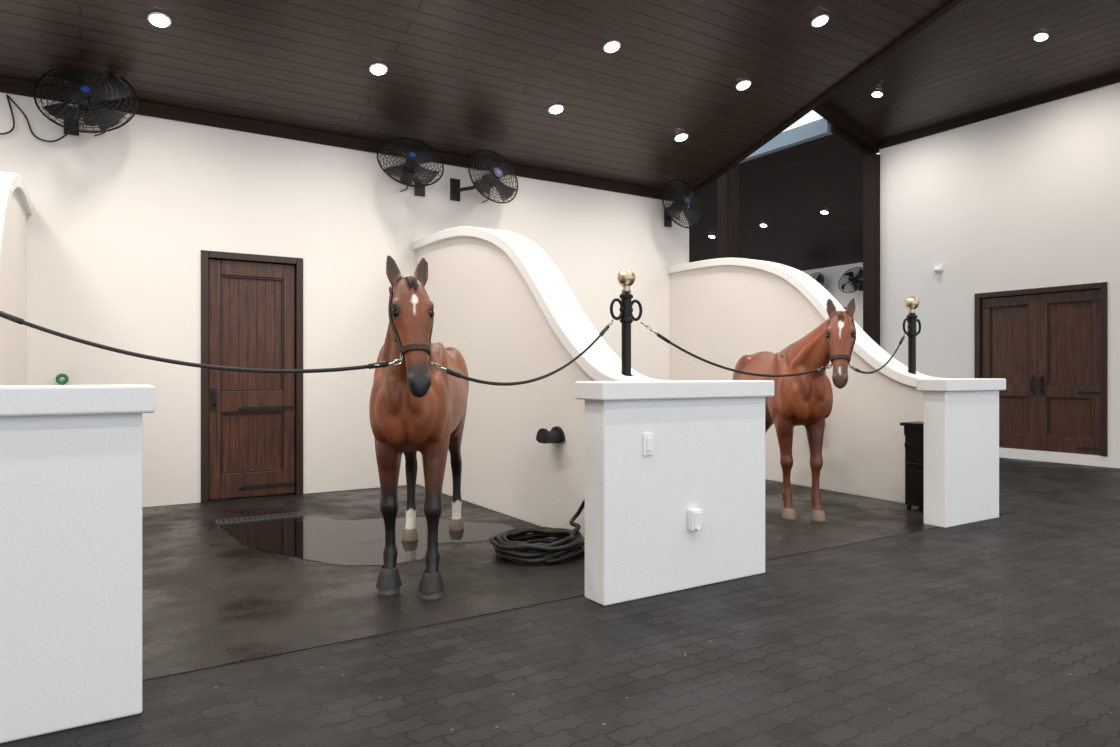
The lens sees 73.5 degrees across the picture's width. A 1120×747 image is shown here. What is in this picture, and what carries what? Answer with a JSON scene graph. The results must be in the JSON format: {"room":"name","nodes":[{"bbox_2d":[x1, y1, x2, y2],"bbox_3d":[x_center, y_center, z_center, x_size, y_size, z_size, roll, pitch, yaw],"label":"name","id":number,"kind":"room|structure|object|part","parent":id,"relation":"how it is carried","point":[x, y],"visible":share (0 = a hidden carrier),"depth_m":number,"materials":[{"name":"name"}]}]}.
{"room":"horse stable","nodes":[
{"label":"horse stable","id":0,"kind":"room"},
{"bbox_2d":[0,92,688,506],"bbox_3d":[-3.878,-1.000,7.521,13.570,4.600,0.250,0,0,-33],"label":"wall","id":1,"kind":"structure","parent":0,"point":[121,220],"depth_m":7.76,"materials":[{"name":"beige paint"}]},
{"bbox_2d":[0,95,71,141],"bbox_3d":[-4.785,-2.295,6.743,0.711,0.379,0.044,0,0,-29],"label":"power cable","id":2,"kind":"object","parent":1,"relation":"attached to","point":[7,96],"visible":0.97,"depth_m":6.72,"materials":[{"name":"black rubber"}]},
{"bbox_2d":[33,67,137,135],"bbox_3d":[-4.262,-2.450,6.758,0.788,0.719,0.618,0,0,-33],"label":"wall fan","id":3,"kind":"object","parent":1,"relation":"attached to","point":[92,113],"visible":0.98,"depth_m":6.65,"materials":[{"name":"black metal"}]},
{"bbox_2d":[209,259,294,498],"bbox_3d":[-3.204,0.058,7.831,0.850,2.445,0.153,0,0,-33],"label":"door","id":4,"kind":"structure","parent":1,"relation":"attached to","point":[220,485],"depth_m":7.81,"materials":[{"name":"brown wood"}]},
{"bbox_2d":[223,277,280,471],"bbox_3d":[-3.231,0.010,7.873,0.618,2.040,0.023,0,0,-33],"label":"planks","id":5,"kind":"object","parent":4,"relation":"attached to","point":[251,307],"depth_m":7.86,"materials":[{"name":"brown wood"}]},
{"bbox_2d":[221,275,283,473],"bbox_3d":[-3.226,0.010,7.866,0.620,2.040,0.050,0,0,-33],"label":"panel moulding","id":6,"kind":"object","parent":4,"relation":"attached to","point":[222,276],"visible":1,"depth_m":7.89,"materials":[{"name":"brown wood"}]},
{"bbox_3d":[-3.177,0.680,7.807,0.830,1.060,0.083,0,0,-33],"label":"strap hinges and latch","id":7,"kind":"part","parent":4,"relation":"part of","materials":[{"name":"black metal"}]},
{"bbox_2d":[201,250,302,502],"bbox_3d":[-3.221,0.030,7.858,1.000,2.540,0.150,0,0,-33],"label":"frame","id":8,"kind":"object","parent":1,"relation":"attached to","point":[206,255],"visible":0.88,"depth_m":7.76,"materials":[{"name":"brown wood"}]},
{"bbox_2d":[0,77,685,201],"bbox_3d":[-3.801,-2.565,7.401,13.570,0.130,0.035,0,0,-33],"label":"trim","id":9,"kind":"structure","parent":1,"relation":"attached to","point":[7,85],"depth_m":8.01,"materials":[{"name":"brown wood"}]},
{"bbox_2d":[377,137,443,196],"bbox_3d":[-1.710,-2.320,8.333,0.734,0.631,0.715,0,0,-33],"label":"wall fan","id":10,"kind":"object","parent":1,"relation":"attached to","point":[406,172],"visible":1,"depth_m":8.19,"materials":[{"name":"black metal"}]},
{"bbox_2d":[450,150,517,203],"bbox_3d":[-0.868,-2.319,8.958,0.712,0.666,0.610,0,0,-33],"label":"wall fan","id":11,"kind":"object","parent":1,"relation":"attached to","point":[490,180],"visible":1,"depth_m":8.84,"materials":[{"name":"black metal"}]},
{"bbox_2d":[662,179,702,227],"bbox_3d":[1.719,-2.359,10.499,0.553,0.714,0.692,0,0,11],"label":"wall fan","id":12,"kind":"object","parent":1,"relation":"attached to","point":[675,210],"visible":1,"depth_m":10.40,"materials":[{"name":"black metal"}]},
{"bbox_2d":[0,457,1119,746],"bbox_3d":[0.794,1.348,8.224,22.200,0.104,27.000,0,0,-33],"label":"floor","id":13,"kind":"structure","parent":0,"point":[869,624],"depth_m":3.64,"materials":[{"name":"rubber"}]},
{"bbox_2d":[0,172,154,742],"bbox_3d":[-3.548,-0.120,4.574,1.530,2.841,5.070,0,0,-33],"label":"wall","id":14,"kind":"structure","parent":13,"relation":"on","point":[71,455],"depth_m":2.75,"materials":[{"name":"paint"}]},
{"bbox_2d":[56,373,68,384],"bbox_3d":[-4.556,0.080,6.863,0.101,0.161,0.127,0,0,-33],"label":"water tap","id":15,"kind":"object","parent":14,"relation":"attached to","point":[62,382],"visible":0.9,"depth_m":6.84,"materials":[{"name":"metal"}]},
{"bbox_3d":[-2.853,-0.364,3.422,0.300,0.823,0.180,0,0,-33],"label":"post","id":16,"kind":"object","parent":14,"relation":"on","visible":0},
{"bbox_2d":[0,310,402,372],"bbox_3d":[-1.790,-0.174,3.684,1.991,0.346,0.033,0,0,-12],"label":"rope","id":17,"kind":"object","parent":16,"relation":"attached to","point":[4,315],"visible":1,"depth_m":3.67,"materials":[{"name":"fabric"}]},
{"bbox_2d":[215,512,303,524],"bbox_3d":[-2.672,1.289,6.684,0.720,0.014,0.180,0,0,-33],"label":"floor drain","id":18,"kind":"object","parent":13,"relation":"on","point":[293,514],"visible":1,"depth_m":6.67,"materials":[{"name":"metal"}]},
{"bbox_2d":[221,517,512,564],"bbox_3d":[-1.486,1.293,6.098,2.079,0.001,2.078,0,0,-33],"label":"puddle","id":19,"kind":"object","parent":13,"relation":"on","point":[326,540],"visible":0.8,"depth_m":5.92,"materials":[{"name":"black"}]},
{"bbox_2d":[369,255,468,599],"bbox_3d":[-0.939,0.328,5.060,0.624,1.936,2.597,0,0,-5],"label":"horse","id":20,"kind":"object","parent":13,"relation":"on","point":[414,406],"visible":0.98,"depth_m":4.32},
{"bbox_2d":[489,499,584,563],"bbox_3d":[0.017,1.067,5.372,1.002,0.448,0.766,0,0,18],"label":"garden hose","id":21,"kind":"object","parent":13,"relation":"on","point":[509,544],"visible":0.9,"depth_m":5.22,"materials":[{"name":"black rubber"}]},
{"bbox_2d":[413,226,773,605],"bbox_3d":[-0.518,-0.120,6.583,1.380,2.841,4.950,0,0,-33],"label":"wall","id":22,"kind":"structure","parent":13,"relation":"on","point":[498,299],"depth_m":5.52,"materials":[{"name":"paint"}]},
{"bbox_2d":[536,426,564,443],"bbox_3d":[-0.079,0.495,6.063,0.150,0.130,0.220,0,0,-33],"label":"holder","id":23,"kind":"object","parent":22,"relation":"attached to","point":[556,435],"visible":1,"depth_m":6.02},
{"bbox_2d":[610,269,641,375],"bbox_3d":[0.491,-0.364,5.561,0.251,0.823,0.180,0,0,2],"label":"post","id":24,"kind":"object","parent":22,"relation":"on","point":[626,277],"visible":0.84,"depth_m":5.53,"materials":[{"name":"black metal"}]},
{"bbox_2d":[428,319,612,385],"bbox_3d":[-0.150,-0.162,4.722,0.032,0.470,1.895,0,0,35],"label":"rope","id":25,"kind":"object","parent":24,"relation":"attached to","point":[447,370],"visible":1,"depth_m":4.54,"materials":[{"name":"fabric"}]},
{"bbox_2d":[641,322,831,376],"bbox_3d":[1.429,-0.179,5.923,1.744,0.416,0.033,0,0,-19],"label":"rope","id":26,"kind":"object","parent":24,"relation":"attached to","point":[657,334],"visible":1,"depth_m":5.89,"materials":[{"name":"fabric"}]},
{"bbox_2d":[643,433,653,454],"bbox_3d":[0.512,0.410,4.340,0.075,0.125,0.020,0,0,-33],"label":"light switch","id":27,"kind":"object","parent":22,"relation":"attached to","point":[648,439],"visible":1,"depth_m":4.33,"materials":[{"name":"white plastic"}]},
{"bbox_2d":[688,508,701,530],"bbox_3d":[0.818,0.880,4.512,0.090,0.130,0.060,0,0,-33],"label":"outlet cover","id":28,"kind":"object","parent":22,"relation":"attached to","point":[694,515],"visible":1,"depth_m":4.49,"materials":[{"name":"white plastic"}]},
{"bbox_3d":[0.830,0.888,4.493,0.060,0.107,0.016,0,0,-33],"label":"lid","id":29,"kind":"part","parent":28,"relation":"part of","materials":[{"name":"white plastic"}]},
{"bbox_2d":[718,164,738,257],"bbox_3d":[2.583,-1.450,11.516,0.240,5.500,0.220,0,0,-33],"label":"timber post","id":30,"kind":"object","parent":13,"relation":"on","point":[728,183],"visible":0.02,"depth_m":11.43,"materials":[{"name":"brown wood"}]},
{"bbox_2d":[733,298,855,521],"bbox_3d":[2.159,0.328,7.241,0.677,1.935,2.411,0,0,-1],"label":"horse","id":31,"kind":"object","parent":13,"relation":"on","point":[806,400],"visible":0.82,"depth_m":6.55},
{"bbox_2d":[668,258,1005,527],"bbox_3d":[2.835,-0.120,8.744,1.079,2.841,4.970,0,0,-20],"label":"wall","id":32,"kind":"structure","parent":13,"relation":"on","point":[723,311],"depth_m":8.03,"materials":[{"name":"paint"}]},
{"bbox_2d":[903,296,920,373],"bbox_3d":[3.542,-0.364,7.547,0.251,0.823,0.180,0,0,2],"label":"post","id":33,"kind":"object","parent":32,"relation":"on","point":[911,303],"visible":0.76,"depth_m":7.51,"materials":[{"name":"black metal"}]},
{"bbox_2d":[849,334,904,373],"bbox_3d":[2.910,-0.196,6.817,0.032,0.401,1.709,0,0,38],"label":"rope","id":34,"kind":"object","parent":33,"relation":"attached to","point":[903,336],"visible":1,"depth_m":6.83,"materials":[{"name":"fabric"}]},
{"bbox_2d":[863,153,879,345],"bbox_3d":[5.596,-1.300,13.431,0.220,5.200,0.240,0,0,-33],"label":"timber post","id":35,"kind":"object","parent":13,"relation":"on","point":[871,163],"visible":0.55,"depth_m":13.34,"materials":[{"name":"brown wood"}]},
{"bbox_2d":[900,421,923,509],"bbox_3d":[3.442,0.881,7.068,0.294,0.830,0.340,0,0,-33],"label":"bin","id":36,"kind":"object","parent":13,"relation":"on","point":[913,431],"visible":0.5,"depth_m":7.06,"materials":[{"name":"black metal"}]},
{"bbox_2d":[0,0,1119,270],"bbox_3d":[-0.771,-3.743,10.486,22.400,2.395,21.500,0,0,-33],"label":"ceiling","id":37,"kind":"structure","parent":0,"point":[462,77],"depth_m":8.04,"materials":[{"name":"brown wood"}]},
{"bbox_2d":[147,12,170,27],"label":"recessed light","id":38,"kind":"object","parent":37,"relation":"in","point":[159,19],"depth_m":6.29,"materials":[{"name":"white plastic"}]},
{"bbox_2d":[369,63,387,74],"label":"recessed light","id":39,"kind":"object","parent":37,"relation":"in","point":[376,68],"depth_m":7.30,"materials":[{"name":"white plastic"}]},
{"bbox_2d":[548,104,563,113],"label":"recessed light","id":40,"kind":"object","parent":37,"relation":"in","point":[557,108],"depth_m":8.41,"materials":[{"name":"white plastic"}]},
{"bbox_2d":[603,40,620,52],"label":"recessed light","id":41,"kind":"object","parent":37,"relation":"in","point":[611,46],"depth_m":7.52,"materials":[{"name":"white plastic"}]},
{"bbox_2d":[674,133,687,140],"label":"recessed light","id":42,"kind":"object","parent":37,"relation":"in","point":[680,137],"depth_m":9.40,"materials":[{"name":"white plastic"}]},
{"bbox_2d":[736,80,750,89],"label":"recessed light","id":43,"kind":"object","parent":37,"relation":"in","point":[744,84],"depth_m":8.52,"materials":[{"name":"white plastic"}]},
{"bbox_2d":[740,118,832,162],"bbox_3d":[1.582,-4.315,17.897,0.150,0.270,11.550,0,0,-33],"label":"beam","id":44,"kind":"structure","parent":37,"relation":"attached to","point":[819,128],"depth_m":13.59,"materials":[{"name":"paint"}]},
{"bbox_2d":[811,14,828,26],"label":"recessed light","id":45,"kind":"object","parent":37,"relation":"in","point":[820,20],"depth_m":7.64,"materials":[{"name":"white plastic"}]},
{"bbox_2d":[687,0,963,194],"bbox_3d":[3.263,-3.420,8.912,0.100,1.780,5.500,0,0,-33],"label":"trim","id":46,"kind":"structure","parent":37,"relation":"attached to","point":[951,4],"depth_m":8.86,"materials":[{"name":"brown wood"}]},
{"bbox_2d":[813,102,878,153],"bbox_3d":[3.784,-4.465,12.272,4.600,0.990,0.200,0,0,-33],"label":"beam","id":47,"kind":"structure","parent":37,"relation":"attached to","point":[824,110],"depth_m":12.99,"materials":[{"name":"brown wood"}]},
{"bbox_2d":[871,91,882,97],"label":"recessed light","id":48,"kind":"object","parent":37,"relation":"in","point":[876,94],"depth_m":11.99,"materials":[{"name":"white plastic"}]},
{"bbox_2d":[1033,33,1048,40],"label":"recessed light","id":49,"kind":"object","parent":37,"relation":"in","point":[1039,36],"depth_m":9.95,"materials":[{"name":"white plastic"}]},
{"bbox_2d":[802,262,862,328],"bbox_3d":[5.940,-0.750,20.595,0.200,4.100,11.700,0,0,-33],"label":"wall","id":50,"kind":"structure","parent":0,"point":[832,275],"depth_m":18.69,"materials":[{"name":"beige paint"}]},
{"bbox_2d":[810,272,823,285],"bbox_3d":[6.406,-2.250,19.069,0.614,0.649,0.596,0,0,24],"label":"wall fan","id":51,"kind":"object","parent":50,"relation":"attached to","point":[819,277],"visible":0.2,"depth_m":18.92,"materials":[{"name":"black metal"}]},
{"bbox_2d":[838,267,862,292],"bbox_3d":[7.064,-2.250,18.032,0.644,0.649,0.561,0,0,10],"label":"wall fan","id":52,"kind":"object","parent":50,"relation":"attached to","point":[854,281],"visible":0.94,"depth_m":18.00,"materials":[{"name":"black metal"}]},
{"bbox_2d":[879,82,1119,467],"bbox_3d":[8.814,-1.500,8.723,0.250,5.600,11.200,0,0,-33],"label":"wall","id":53,"kind":"structure","parent":0,"point":[1028,198],"depth_m":11.57,"materials":[{"name":"beige paint"}]},
{"bbox_2d":[934,266,942,271],"bbox_3d":[6.242,-1.728,12.420,0.100,0.105,0.140,0,0,-33],"label":"wall sensor","id":54,"kind":"object","parent":53,"relation":"attached to","point":[936,268],"visible":1,"depth_m":12.39,"materials":[{"name":"white plastic"}]},
{"bbox_2d":[878,73,1119,149],"bbox_3d":[8.290,-4.055,9.278,0.035,0.130,9.700,0,0,-33],"label":"trim","id":55,"kind":"structure","parent":53,"relation":"attached to","point":[1115,78],"depth_m":11.50,"materials":[{"name":"brown wood"}]},
{"bbox_2d":[981,289,1100,454],"bbox_3d":[7.120,-0.022,11.183,0.154,2.325,1.670,0,0,-33],"label":"door","id":56,"kind":"structure","parent":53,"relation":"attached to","point":[1037,439],"depth_m":11.13,"materials":[{"name":"brown wood"}]},
{"bbox_2d":[990,301,1091,438],"bbox_3d":[7.155,-0.055,11.205,0.050,1.970,1.422,0,0,-33],"label":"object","id":57,"kind":"object","parent":56,"relation":"attached to","point":[1048,384],"visible":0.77,"depth_m":11.07,"materials":[{"name":"brown wood"}]},
{"bbox_3d":[7.090,0.013,11.164,0.084,2.135,1.670,0,0,-33],"label":"hardware","id":58,"kind":"part","parent":56,"relation":"part of","materials":[{"name":"black metal"}]},
{"bbox_2d":[991,302,1090,437],"bbox_3d":[7.162,-0.055,11.210,0.023,1.970,1.420,0,0,-33],"label":"planks","id":59,"kind":"object","parent":56,"relation":"attached to","point":[1069,323],"depth_m":11.02,"materials":[{"name":"brown wood"}]},
{"bbox_2d":[974,282,1107,455],"bbox_3d":[7.147,-0.060,11.200,0.150,2.420,1.830,0,0,-33],"label":"frame","id":60,"kind":"object","parent":53,"relation":"attached to","point":[1103,286],"visible":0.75,"depth_m":10.61,"materials":[{"name":"brown wood"}]}
]}

